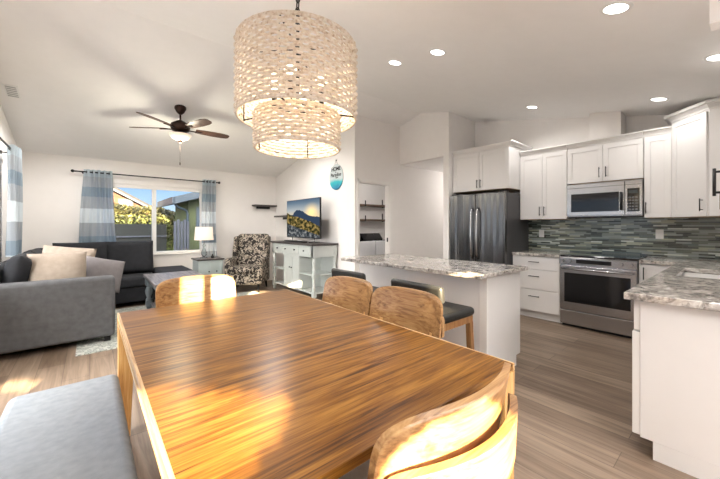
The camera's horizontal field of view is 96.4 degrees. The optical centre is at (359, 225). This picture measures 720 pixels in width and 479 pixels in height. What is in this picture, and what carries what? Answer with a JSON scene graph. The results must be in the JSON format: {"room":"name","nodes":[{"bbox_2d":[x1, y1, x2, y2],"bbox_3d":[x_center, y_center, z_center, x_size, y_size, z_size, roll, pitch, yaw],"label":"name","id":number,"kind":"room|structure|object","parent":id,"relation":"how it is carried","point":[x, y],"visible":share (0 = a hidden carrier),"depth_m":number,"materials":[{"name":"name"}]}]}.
{"room":"dining room","nodes":[
{"label":"dining room","id":0,"kind":"room"},
{"bbox_2d":[0,105,16,262],"bbox_3d":[-2.637,-0.390,1.704,0.150,3.380,8.900,0,0,-40],"label":"wall","id":1,"kind":"structure","parent":0,"point":[6,134],"depth_m":4.14,"materials":[{"name":"paint"}]},
{"bbox_2d":[0,137,10,153],"bbox_3d":[-3.753,-0.920,3.273,0.154,0.052,2.332,0,0,-40],"label":"curtain rod","id":2,"kind":"object","parent":1,"relation":"attached to","point":[1,139],"visible":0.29,"depth_m":3.66,"materials":[{"name":"black metal"}]},
{"bbox_2d":[5,144,22,256],"bbox_3d":[-4.256,-0.297,3.960,0.120,1.335,0.456,0,0,-40],"label":"curtain","id":3,"kind":"object","parent":2,"relation":"hanging from","point":[14,226],"visible":0.98,"depth_m":3.82,"materials":[{"name":"blue fabric"}]},
{"bbox_2d":[22,151,275,276],"bbox_3d":[-3.745,-0.010,6.485,4.600,2.620,0.150,0,0,-40],"label":"wall","id":4,"kind":"structure","parent":0,"point":[52,193],"depth_m":5.96,"materials":[{"name":"paint"}]},
{"bbox_2d":[70,169,219,183],"bbox_3d":[-3.921,-0.920,6.143,2.382,0.052,0.144,0,0,-40],"label":"curtain rod","id":5,"kind":"object","parent":4,"relation":"attached to","point":[71,170],"visible":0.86,"depth_m":5.99,"materials":[{"name":"black metal"}]},
{"bbox_2d":[79,169,115,242],"bbox_3d":[-4.532,-0.312,5.570,0.507,1.305,0.090,0,0,-40],"label":"curtain","id":6,"kind":"object","parent":5,"relation":"hanging from","point":[97,222],"visible":0.95,"depth_m":5.57,"materials":[{"name":"blue fabric"}]},
{"bbox_2d":[202,179,216,256],"bbox_3d":[-3.150,0.158,6.730,0.317,2.245,0.080,0,0,-40],"label":"curtain","id":7,"kind":"object","parent":5,"relation":"hanging from","point":[208,189],"visible":0.66,"depth_m":6.73,"materials":[{"name":"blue fabric"}]},
{"bbox_2d":[113,183,201,257],"bbox_3d":[-3.987,-0.080,6.230,1.800,1.380,0.130,0,0,-40],"label":"window","id":8,"kind":"structure","parent":4,"relation":"in","point":[175,253],"depth_m":6.31,"materials":[{"name":"white plastic"}]},
{"bbox_2d":[113,184,201,192],"bbox_3d":[-3.976,-0.733,6.216,1.730,0.065,0.025,0,0,-40],"label":"roller shade","id":9,"kind":"object","parent":8,"relation":"attached to","point":[153,188],"depth_m":6.22,"materials":[{"name":"fabric"}]},
{"bbox_2d":[252,204,276,208],"bbox_3d":[-2.232,-0.448,7.529,0.540,0.085,0.185,0,0,-40],"label":"floating shelf","id":10,"kind":"object","parent":4,"relation":"attached to","point":[256,205],"visible":1,"depth_m":7.51,"materials":[{"name":"black wood"}]},
{"bbox_2d":[276,119,350,277],"bbox_3d":[-1.090,-0.316,6.768,0.110,3.232,3.030,0,0,-40],"label":"wall","id":11,"kind":"structure","parent":0,"point":[305,178],"depth_m":6.20,"materials":[{"name":"paint"}]},
{"bbox_2d":[329,160,342,189],"bbox_3d":[-0.436,-0.936,5.887,0.016,0.553,0.420,0,0,-40],"label":"wall sign","id":12,"kind":"object","parent":11,"relation":"attached to","point":[336,173],"visible":1,"depth_m":5.87,"materials":[{"name":"paint"}]},
{"bbox_2d":[0,280,697,478],"bbox_3d":[0.829,1.360,4.612,9.200,0.120,8.900,0,0,-40],"label":"floor","id":13,"kind":"structure","parent":0,"point":[573,385],"depth_m":2.48,"materials":[{"name":"wood"}]},
{"bbox_2d":[0,375,137,478],"bbox_3d":[-0.869,1.063,0.896,0.430,0.476,2.090,0,0,-40],"label":"bench","id":14,"kind":"object","parent":13,"relation":"on","point":[79,430],"visible":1,"depth_m":1.28,"materials":[{"name":"fabric"}]},
{"bbox_2d":[75,291,258,355],"bbox_3d":[-2.466,1.294,4.798,2.610,0.012,1.980,0,0,-40],"label":"area rug","id":15,"kind":"object","parent":13,"relation":"on","point":[89,346],"visible":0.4,"depth_m":3.56,"materials":[{"name":"white carpet"}]},
{"bbox_2d":[0,240,155,353],"bbox_3d":[-3.753,0.776,4.527,1.710,1.024,2.680,0,0,-40],"label":"sectional sofa","id":16,"kind":"object","parent":15,"relation":"on","point":[40,313],"visible":0.72,"depth_m":3.38,"materials":[{"name":"grey fabric"}]},
{"bbox_2d":[1,251,33,282],"bbox_3d":[-3.770,0.570,3.559,0.279,0.528,0.800,0,0,-40],"label":"cushion","id":17,"kind":"object","parent":16,"relation":"on","point":[17,268],"depth_m":3.29,"materials":[{"name":"black fabric"}]},
{"bbox_2d":[23,248,41,253],"bbox_3d":[-4.284,0.570,4.172,0.279,0.528,0.800,0,0,-40],"label":"cushion","id":18,"kind":"object","parent":16,"relation":"on","point":[36,251],"depth_m":4.15,"materials":[{"name":"beige fabric"}]},
{"bbox_2d":[27,251,86,280],"bbox_3d":[-3.350,0.545,3.572,0.493,0.494,0.196,0,0,-40],"label":"throw pillow","id":19,"kind":"object","parent":16,"relation":"on","point":[53,265],"visible":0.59,"depth_m":3.53,"materials":[{"name":"beige fabric"}]},
{"bbox_2d":[42,245,96,256],"bbox_3d":[-3.575,0.500,3.919,0.565,0.547,0.206,0,0,-20],"label":"throw pillow","id":20,"kind":"object","parent":16,"relation":"on","point":[47,249],"visible":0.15,"depth_m":3.92,"materials":[{"name":"beige fabric"}]},
{"bbox_2d":[52,242,106,258],"bbox_3d":[-4.512,0.550,5.221,0.700,0.571,0.292,0,0,-40],"label":"cushion","id":21,"kind":"object","parent":16,"relation":"on","point":[101,247],"depth_m":5.27,"materials":[{"name":"beige fabric"}]},
{"bbox_2d":[86,256,124,292],"bbox_3d":[-3.186,0.600,3.984,0.233,0.482,0.506,0,0,42],"label":"throw pillow","id":22,"kind":"object","parent":16,"relation":"on","point":[95,266],"visible":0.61,"depth_m":3.98,"materials":[{"name":"grey fabric"}]},
{"bbox_2d":[106,240,153,273],"bbox_3d":[-4.022,0.550,5.633,0.700,0.571,0.292,0,0,-40],"label":"cushion","id":23,"kind":"object","parent":16,"relation":"on","point":[137,256],"depth_m":5.58,"materials":[{"name":"black fabric"}]},
{"bbox_2d":[120,272,152,288],"bbox_3d":[-3.899,0.915,5.409,0.760,0.170,0.660,0,0,-40],"label":"seat cushion","id":24,"kind":"object","parent":16,"relation":"on","point":[130,280],"depth_m":5.23,"materials":[{"name":"black fabric"}]},
{"bbox_2d":[143,270,202,308],"bbox_3d":[-2.750,1.023,4.833,0.720,0.530,1.200,0,0,-40],"label":"coffee table","id":25,"kind":"object","parent":15,"relation":"on","point":[154,279],"visible":0.3,"depth_m":5.01,"materials":[{"name":"paint"}]},
{"bbox_2d":[152,265,191,272],"bbox_3d":[-3.383,1.035,5.829,0.530,0.530,0.980,0,0,-40],"label":"chaise ottoman","id":26,"kind":"object","parent":13,"relation":"on","point":[164,269],"visible":0.15,"depth_m":5.74,"materials":[{"name":"black fabric"}]},
{"bbox_2d":[155,274,235,307],"bbox_3d":[-1.135,0.848,2.348,0.560,0.906,0.607,0,0,-40],"label":"dining chair","id":27,"kind":"object","parent":13,"relation":"on","point":[189,289],"visible":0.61,"depth_m":2.52,"materials":[{"name":"brown wood"}]},
{"bbox_2d":[191,256,224,274],"bbox_3d":[-3.030,0.969,6.412,0.500,0.662,0.491,0,0,-40],"label":"end table","id":28,"kind":"object","parent":13,"relation":"on","point":[203,265],"visible":0.61,"depth_m":6.26,"materials":[{"name":"paint"}]},
{"bbox_2d":[194,227,213,257],"bbox_3d":[-3.102,0.327,6.404,0.350,0.620,0.350,0,0,-40],"label":"table lamp","id":29,"kind":"object","parent":28,"relation":"on","point":[201,233],"visible":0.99,"depth_m":6.27,"materials":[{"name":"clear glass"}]},
{"bbox_2d":[224,234,270,291],"bbox_3d":[-2.303,0.736,6.685,0.740,1.132,0.866,0,0,-2],"label":"armchair","id":30,"kind":"object","parent":13,"relation":"on","point":[248,264],"visible":0.94,"depth_m":6.74,"materials":[{"name":"fabric"}]},
{"bbox_2d":[229,264,256,273],"bbox_3d":[-2.298,0.870,6.542,0.520,0.140,0.580,0,0,-2],"label":"seat cushion","id":31,"kind":"object","parent":30,"relation":"on","point":[233,268],"depth_m":6.27,"materials":[{"name":"fabric"}]},
{"bbox_2d":[271,240,337,298],"bbox_3d":[-1.129,0.805,6.265,0.555,0.990,1.650,0,0,-40],"label":"sideboard","id":32,"kind":"object","parent":13,"relation":"on","point":[307,267],"visible":0.88,"depth_m":5.97,"materials":[{"name":"paint"}]},
{"bbox_2d":[284,240,306,242],"bbox_3d":[-1.237,0.293,6.149,0.090,0.031,0.750,0,0,-40],"label":"soundbar","id":33,"kind":"object","parent":32,"relation":"on","point":[284,240],"visible":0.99,"depth_m":6.09,"materials":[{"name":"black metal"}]},
{"bbox_2d":[275,280,323,293],"bbox_3d":[-1.123,1.167,6.270,0.460,0.025,1.570,0,0,-40],"label":"shelf","id":34,"kind":"object","parent":32,"relation":"attached to","point":[319,289],"depth_m":5.96,"materials":[{"name":"paint"}]},
{"bbox_2d":[275,266,331,275],"bbox_3d":[-1.123,0.858,6.270,0.460,0.025,1.570,0,0,-40],"label":"shelf","id":35,"kind":"object","parent":32,"relation":"attached to","point":[319,271],"depth_m":5.98,"materials":[{"name":"paint"}]},
{"bbox_2d":[287,197,320,242],"bbox_3d":[-1.111,-0.105,6.248,0.231,0.827,1.260,0,0,-40],"label":"television","id":36,"kind":"object","parent":32,"relation":"on","point":[303,215],"visible":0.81,"depth_m":6.17,"materials":[{"name":"black metal"}]},
{"bbox_2d":[117,290,514,478],"bbox_3d":[-0.448,0.920,1.635,1.155,0.760,1.920,0,0,-40],"label":"dining table","id":37,"kind":"object","parent":13,"relation":"on","point":[282,384],"visible":0.94,"depth_m":1.14,"materials":[{"name":"brown wood"}]},
{"bbox_2d":[322,276,372,315],"bbox_3d":[-0.238,0.848,2.281,0.607,0.906,0.560,0,0,-40],"label":"dining chair","id":38,"kind":"object","parent":13,"relation":"on","point":[351,293],"visible":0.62,"depth_m":2.46,"materials":[{"name":"brown wood"}]},
{"bbox_2d":[331,268,378,291],"bbox_3d":[0.051,0.863,3.228,0.502,0.876,0.500,0,0,-40],"label":"counter stool","id":39,"kind":"object","parent":13,"relation":"on","point":[335,272],"visible":0.12,"depth_m":3.07,"materials":[{"name":"black leather"}]},
{"bbox_2d":[360,238,374,255],"bbox_3d":[-0.169,0.634,7.432,0.725,1.293,0.874,0,0,-40],"label":"washing machine","id":40,"kind":"object","parent":13,"relation":"on","point":[367,247],"visible":0.2,"depth_m":7.15,"materials":[{"name":"metal"}]},
{"bbox_2d":[360,233,384,254],"bbox_3d":[0.423,0.730,7.773,0.670,1.100,0.635,0,0,-40],"label":"dryer","id":41,"kind":"object","parent":13,"relation":"on","point":[379,242],"visible":0.27,"depth_m":7.55,"materials":[{"name":"metal"}]},
{"bbox_2d":[369,286,444,338],"bbox_3d":[0.128,0.848,1.844,0.607,0.906,0.560,0,0,-40],"label":"dining chair","id":42,"kind":"object","parent":13,"relation":"on","point":[420,311],"visible":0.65,"depth_m":2.00,"materials":[{"name":"brown wood"}]},
{"bbox_2d":[339,362,517,478],"bbox_3d":[0.127,0.848,0.977,0.560,0.906,0.607,0,0,-40],"label":"dining chair","id":43,"kind":"object","parent":13,"relation":"on","point":[465,438],"visible":0.94,"depth_m":0.70,"materials":[{"name":"brown wood"}]},
{"bbox_2d":[391,278,473,349],"bbox_3d":[0.591,0.863,2.584,0.502,0.876,0.500,0,0,-40],"label":"counter stool","id":44,"kind":"object","parent":13,"relation":"on","point":[455,315],"visible":0.27,"depth_m":2.46,"materials":[{"name":"black leather"}]},
{"bbox_2d":[359,263,519,365],"bbox_3d":[0.772,0.858,3.490,0.680,0.885,1.645,0,0,-40],"label":"kitchen island","id":45,"kind":"object","parent":13,"relation":"on","point":[495,301],"visible":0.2,"depth_m":2.86,"materials":[{"name":"paint"}]},
{"bbox_2d":[341,254,527,279],"bbox_3d":[0.673,0.396,3.437,0.850,0.036,1.800,0,0,-40],"label":"island countertop","id":46,"kind":"structure","parent":45,"relation":"on","point":[459,268],"depth_m":3.08,"materials":[{"name":"grey stone"}]},
{"bbox_2d":[450,190,528,264],"bbox_3d":[2.060,0.390,5.204,0.874,1.820,0.925,0,0,-40],"label":"refrigerator","id":47,"kind":"object","parent":13,"relation":"on","point":[484,227],"visible":0.41,"depth_m":4.88,"materials":[{"name":"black metal"}]},
{"bbox_2d":[513,255,561,322],"bbox_3d":[2.664,0.861,4.683,0.653,0.878,0.620,0,0,-40],"label":"base cabinet","id":48,"kind":"object","parent":13,"relation":"on","point":[539,284],"visible":0.66,"depth_m":4.45,"materials":[{"name":"paint"}]},
{"bbox_2d":[512,250,573,257],"bbox_3d":[2.668,0.401,4.687,0.643,0.041,0.619,0,0,-40],"label":"countertop","id":49,"kind":"structure","parent":48,"relation":"on","point":[555,254],"depth_m":4.59,"materials":[{"name":"grey stone"}]},
{"bbox_2d":[559,252,647,338],"bbox_3d":[3.093,0.838,4.113,0.703,0.925,0.780,0,0,-40],"label":"range","id":50,"kind":"object","parent":13,"relation":"on","point":[593,286],"visible":0.84,"depth_m":3.91,"materials":[{"name":"silver metal"}]},
{"bbox_2d":[560,252,647,260],"bbox_3d":[3.123,0.388,4.138,0.625,0.025,0.780,0,0,-40],"label":"cooktop","id":51,"kind":"object","parent":50,"relation":"in","point":[576,255],"depth_m":4.01,"materials":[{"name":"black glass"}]},
{"bbox_2d":[639,263,669,283],"bbox_3d":[3.479,0.861,3.712,0.653,0.878,0.315,0,0,-40],"label":"base cabinet","id":52,"kind":"object","parent":13,"relation":"on","point":[646,271],"visible":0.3,"depth_m":3.58,"materials":[{"name":"paint"}]},
{"bbox_2d":[632,272,719,478],"bbox_3d":[2.904,0.861,2.588,2.976,0.878,0.668,0,0,-40],"label":"base cabinet","id":53,"kind":"object","parent":13,"relation":"on","point":[676,349],"visible":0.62,"depth_m":1.71,"materials":[{"name":"paint"}]},
{"bbox_2d":[624,256,719,311],"bbox_3d":[2.789,0.401,2.692,3.023,0.041,0.977,0,0,-40],"label":"countertop","id":54,"kind":"structure","parent":53,"relation":"on","point":[667,287],"depth_m":2.02,"materials":[{"name":"grey stone"}]},
{"bbox_2d":[0,0,719,176],"bbox_3d":[-0.186,-1.862,3.760,6.550,1.916,9.000,0,0,-40],"label":"ceiling","id":55,"kind":"structure","parent":0,"point":[82,71],"depth_m":3.34,"materials":[{"name":"paint"}]},
{"bbox_2d":[2,84,20,98],"bbox_3d":[-4.115,-1.591,3.807,0.120,0.068,0.254,0,0,-40],"label":"ceiling vent","id":56,"kind":"object","parent":55,"relation":"in","point":[10,90],"visible":1,"depth_m":3.80,"materials":[{"name":"white plastic"}]},
{"bbox_2d":[129,105,228,163],"bbox_3d":[-2.526,-1.290,4.633,1.246,0.841,1.302,0,0,-40],"label":"ceiling fan","id":57,"kind":"object","parent":55,"relation":"hanging from","point":[180,128],"visible":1,"depth_m":4.52,"materials":[{"name":"brown wood"}]},
{"bbox_2d":[233,0,357,158],"bbox_3d":[-0.313,-0.962,1.618,0.602,1.165,0.603,0,0,-33],"label":"chandelier","id":58,"kind":"object","parent":55,"relation":"hanging from","point":[295,107],"visible":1,"depth_m":1.41,"materials":[{"name":"wicker"}]},
{"bbox_2d":[269,73,281,108],"bbox_3d":[-0.391,-0.677,1.624,0.118,0.185,0.118,0,0,-40],"label":"socket","id":59,"kind":"object","parent":58,"relation":"attached to","point":[272,73],"depth_m":1.62,"materials":[{"name":"metal"}]},
{"bbox_2d":[284,64,296,98],"bbox_3d":[-0.320,-0.677,1.539,0.118,0.185,0.118,0,0,-40],"label":"socket","id":60,"kind":"object","parent":58,"relation":"attached to","point":[289,64],"depth_m":1.49,"materials":[{"name":"metal"}]},
{"bbox_2d":[301,76,326,107],"bbox_3d":[-0.234,-0.677,1.611,0.118,0.185,0.118,0,0,-40],"label":"socket","id":61,"kind":"object","parent":58,"relation":"attached to","point":[318,76],"depth_m":1.59,"materials":[{"name":"metal"}]},
{"bbox_2d":[387,60,402,65],"bbox_3d":[0.371,-1.734,3.420,0.169,0.039,0.165,0,0,-34],"label":"recessed light","id":62,"kind":"object","parent":55,"relation":"in","point":[391,62],"visible":1,"depth_m":3.42,"materials":[{"name":"white plastic"}]},
{"bbox_2d":[428,48,446,55],"bbox_3d":[0.721,-1.616,2.995,0.169,0.039,0.166,0,0,-34],"label":"recessed light","id":63,"kind":"object","parent":55,"relation":"in","point":[436,51],"visible":1,"depth_m":2.99,"materials":[{"name":"white plastic"}]},
{"bbox_2d":[525,106,538,108],"bbox_3d":[2.347,-1.621,4.395,0.169,0.039,0.166,0,0,-34],"label":"recessed light","id":64,"kind":"object","parent":55,"relation":"in","point":[528,107],"visible":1,"depth_m":4.39,"materials":[{"name":"white plastic"}]},
{"bbox_2d":[599,1,633,14],"bbox_3d":[1.566,-1.331,1.970,0.169,0.039,0.165,0,0,-34],"label":"recessed light","id":65,"kind":"object","parent":55,"relation":"in","point":[616,7],"visible":1,"depth_m":1.96,"materials":[{"name":"white plastic"}]},
{"bbox_2d":[649,97,669,100],"bbox_3d":[3.178,-1.347,3.422,0.169,0.039,0.166,0,0,-34],"label":"recessed light","id":66,"kind":"object","parent":55,"relation":"in","point":[654,98],"visible":1,"depth_m":3.41,"materials":[{"name":"white plastic"}]},
{"bbox_2d":[703,53,719,61],"bbox_3d":[2.657,-1.248,2.384,0.169,0.039,0.166,0,0,-34],"label":"recessed light","id":67,"kind":"object","parent":55,"relation":"in","point":[713,57],"visible":1,"depth_m":2.40,"materials":[{"name":"white plastic"}]},
{"bbox_2d":[709,0,719,30],"bbox_3d":[1.597,-1.016,1.270,0.080,0.332,0.293,0,0,-40],"label":"trim","id":68,"kind":"structure","parent":55,"relation":"attached to","point":[714,5],"depth_m":1.35,"materials":[{"name":"paint"}]},
{"bbox_2d":[360,183,384,238],"bbox_3d":[0.049,0.050,8.265,3.700,2.500,0.100,0,0,-40],"label":"wall","id":69,"kind":"structure","parent":0,"point":[373,194],"depth_m":8.43,"materials":[{"name":"paint"}]},
{"bbox_2d":[360,200,384,207],"bbox_3d":[0.359,-0.590,8.284,1.240,0.220,0.260,0,0,-40],"label":"shelf","id":70,"kind":"object","parent":69,"relation":"attached to","point":[365,204],"visible":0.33,"depth_m":8.18,"materials":[{"name":"brown wood"}]},
{"bbox_2d":[360,214,384,221],"bbox_3d":[0.359,-0.220,8.284,1.240,0.220,0.260,0,0,-40],"label":"shelf","id":71,"kind":"object","parent":69,"relation":"attached to","point":[365,219],"visible":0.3,"depth_m":8.11,"materials":[{"name":"brown wood"}]},
{"bbox_2d":[351,115,442,271],"bbox_3d":[1.309,-0.319,6.731,3.740,3.238,0.110,0,0,-40],"label":"wall","id":72,"kind":"structure","parent":0,"point":[417,193],"depth_m":6.20,"materials":[{"name":"paint"}]},
{"bbox_2d":[357,178,391,271],"bbox_3d":[0.239,0.240,5.825,0.845,2.120,0.122,0,0,-40],"label":"door frame","id":73,"kind":"structure","parent":72,"relation":"in","point":[388,185],"depth_m":6.03,"materials":[{"name":"paint"}]},
{"bbox_2d":[400,112,442,164],"bbox_3d":[1.126,-1.630,5.853,0.110,0.900,1.000,0,0,-40],"label":"wall","id":74,"kind":"structure","parent":0,"point":[421,137],"depth_m":5.79,"materials":[{"name":"paint"}]},
{"bbox_2d":[404,158,442,171],"bbox_3d":[2.156,-1.220,6.672,2.520,0.080,1.150,0,0,-40],"label":"ceiling","id":75,"kind":"structure","parent":0,"point":[436,164],"depth_m":6.28,"materials":[{"name":"paint"}]},
{"bbox_2d":[443,112,474,258],"bbox_3d":[2.448,-0.337,6.238,2.630,3.275,0.110,0,0,-40],"label":"wall","id":76,"kind":"structure","parent":0,"point":[458,131],"depth_m":5.42,"materials":[{"name":"paint"}]},
{"bbox_2d":[475,115,708,259],"bbox_3d":[3.237,-0.339,4.629,0.150,3.277,3.610,0,0,-40],"label":"wall","id":77,"kind":"structure","parent":0,"point":[538,133],"depth_m":4.96,"materials":[{"name":"paint"}]},
{"bbox_2d":[452,139,532,193],"bbox_3d":[2.139,-0.900,5.247,0.733,0.690,1.000,0,0,-40],"label":"upper cabinet","id":78,"kind":"object","parent":77,"relation":"attached to","point":[494,167],"visible":0.89,"depth_m":4.96,"materials":[{"name":"paint"}]},
{"bbox_2d":[539,230,543,236],"bbox_3d":[2.813,0.115,4.990,0.009,0.116,0.074,0,0,-40],"label":"wall outlet","id":79,"kind":"object","parent":77,"relation":"attached to","point":[541,232],"visible":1,"depth_m":4.99,"materials":[{"name":"white plastic"}]},
{"bbox_2d":[519,144,574,219],"bbox_3d":[2.765,-0.610,4.774,0.383,1.030,0.630,0,0,-40],"label":"upper cabinet","id":80,"kind":"object","parent":77,"relation":"attached to","point":[543,171],"visible":0.97,"depth_m":4.65,"materials":[{"name":"paint"}]},
{"bbox_2d":[566,131,643,184],"bbox_3d":[3.226,-0.848,4.224,0.383,0.555,0.795,0,0,-40],"label":"upper cabinet","id":81,"kind":"object","parent":77,"relation":"attached to","point":[620,157],"visible":0.95,"depth_m":4.08,"materials":[{"name":"paint"}]},
{"bbox_2d":[567,179,643,217],"bbox_3d":[3.199,-0.337,4.202,0.427,0.447,0.790,0,0,-40],"label":"microwave","id":82,"kind":"object","parent":81,"relation":"attached to","point":[625,198],"visible":0.95,"depth_m":4.06,"materials":[{"name":"silver metal"}]},
{"bbox_2d":[589,111,625,139],"bbox_3d":[3.269,-1.310,4.254,0.278,0.370,0.335,0,0,-40],"label":"chase","id":83,"kind":"object","parent":81,"relation":"on","point":[601,124],"visible":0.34,"depth_m":4.16,"materials":[{"name":"paint"}]},
{"bbox_2d":[529,217,719,259],"bbox_3d":[3.475,-0.096,4.218,0.011,0.949,2.435,0,0,-40],"label":"backsplash","id":84,"kind":"structure","parent":77,"relation":"attached to","point":[693,238],"depth_m":4.17,"materials":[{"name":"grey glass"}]},
{"bbox_2d":[643,126,673,217],"bbox_3d":[3.560,-0.610,3.826,0.383,1.030,0.235,0,0,-40],"label":"upper cabinet","id":85,"kind":"object","parent":77,"relation":"attached to","point":[657,141],"visible":0.94,"depth_m":3.73,"materials":[{"name":"paint"}]},
{"bbox_2d":[656,229,663,238],"bbox_3d":[3.680,0.100,3.956,0.009,0.116,0.074,0,0,-40],"label":"wall outlet","id":86,"kind":"object","parent":77,"relation":"attached to","point":[659,232],"visible":1,"depth_m":3.95,"materials":[{"name":"white plastic"}]},
{"bbox_2d":[664,97,719,217],"bbox_3d":[3.736,-0.672,3.375,0.693,1.155,0.803,0,0,-40],"label":"upper cabinet","id":87,"kind":"object","parent":77,"relation":"attached to","point":[695,129],"visible":1,"depth_m":3.36,"materials":[{"name":"paint"}]},
{"bbox_3d":[3.225,0.046,2.341,3.110,2.508,0.120,0,0,-40],"label":"wall","id":88,"kind":"structure","parent":0,"visible":0},
{"bbox_2d":[712,168,719,195],"bbox_3d":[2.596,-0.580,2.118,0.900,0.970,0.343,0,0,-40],"label":"handle","id":89,"kind":"object","parent":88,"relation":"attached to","point":[714,192],"visible":1,"depth_m":1.98,"materials":[{"name":"metal"}]},
{"label":"outside","id":90,"kind":"structure","parent":0,"visible":0},
{"bbox_3d":[-7.110,1.575,20.142,75.000,0.150,80.000,0,0,-40],"label":"ground","id":91,"kind":"structure","parent":90,"visible":0},
{"bbox_2d":[113,187,163,212],"bbox_3d":[-15.233,-1.050,15.291,9.520,5.100,5.790,0,0,-40],"label":"house","id":92,"kind":"structure","parent":91,"relation":"on","point":[120,196],"depth_m":15.30,"materials":[{"name":"paint"}]},
{"bbox_2d":[115,224,166,250],"bbox_3d":[-9.107,0.720,8.480,6.950,1.560,0.100,0,0,-40],"label":"fence","id":93,"kind":"object","parent":91,"relation":"on","point":[120,229],"visible":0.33,"depth_m":10.23,"materials":[{"name":"grey"}]},
{"bbox_2d":[116,235,166,237],"bbox_3d":[-9.061,0.330,8.426,6.950,0.040,0.039,0,0,-40],"label":"fence rail","id":94,"kind":"object","parent":93,"relation":"attached to","point":[157,235],"visible":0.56,"depth_m":10.24,"materials":[{"name":"grey wood"}]},
{"bbox_2d":[114,202,174,250],"bbox_3d":[-8.168,0.314,11.686,10.607,2.371,1.318,0,0,-40],"label":"hedge","id":95,"kind":"object","parent":91,"relation":"on","point":[123,213],"visible":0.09,"depth_m":11.56,"materials":[{"name":"green plant"}]},
{"bbox_2d":[174,221,176,249],"bbox_3d":[-5.424,0.680,9.443,0.070,1.640,0.040,0,0,-40],"label":"board","id":96,"kind":"object","parent":91,"relation":"on","point":[175,222],"visible":0.56,"depth_m":9.43,"materials":[{"name":"grey wood"}]},
{"bbox_2d":[157,192,198,249],"bbox_3d":[-4.749,-0.290,11.602,4.000,3.580,2.720,0,0,-40],"label":"building","id":97,"kind":"structure","parent":91,"relation":"on","point":[186,205],"depth_m":10.00,"materials":[{"name":"concrete"}]},
{"bbox_2d":[177,220,179,249],"bbox_3d":[-5.359,0.655,9.498,0.070,1.690,0.040,0,0,-40],"label":"board","id":98,"kind":"object","parent":91,"relation":"on","point":[178,221],"visible":0.56,"depth_m":9.48,"materials":[{"name":"grey wood"}]},
{"bbox_2d":[180,221,182,249],"bbox_3d":[-5.293,0.680,9.552,0.070,1.640,0.040,0,0,-40],"label":"board","id":99,"kind":"object","parent":91,"relation":"on","point":[181,222],"visible":0.56,"depth_m":9.53,"materials":[{"name":"grey wood"}]},
{"bbox_2d":[183,220,185,249],"bbox_3d":[-5.228,0.655,9.607,0.070,1.690,0.040,0,0,-40],"label":"board","id":100,"kind":"object","parent":91,"relation":"on","point":[184,221],"visible":0.56,"depth_m":9.59,"materials":[{"name":"grey wood"}]},
{"bbox_2d":[187,221,188,249],"bbox_3d":[-5.163,0.680,9.662,0.070,1.640,0.040,0,0,-40],"label":"board","id":101,"kind":"object","parent":91,"relation":"on","point":[187,221],"visible":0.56,"depth_m":9.64,"materials":[{"name":"grey wood"}]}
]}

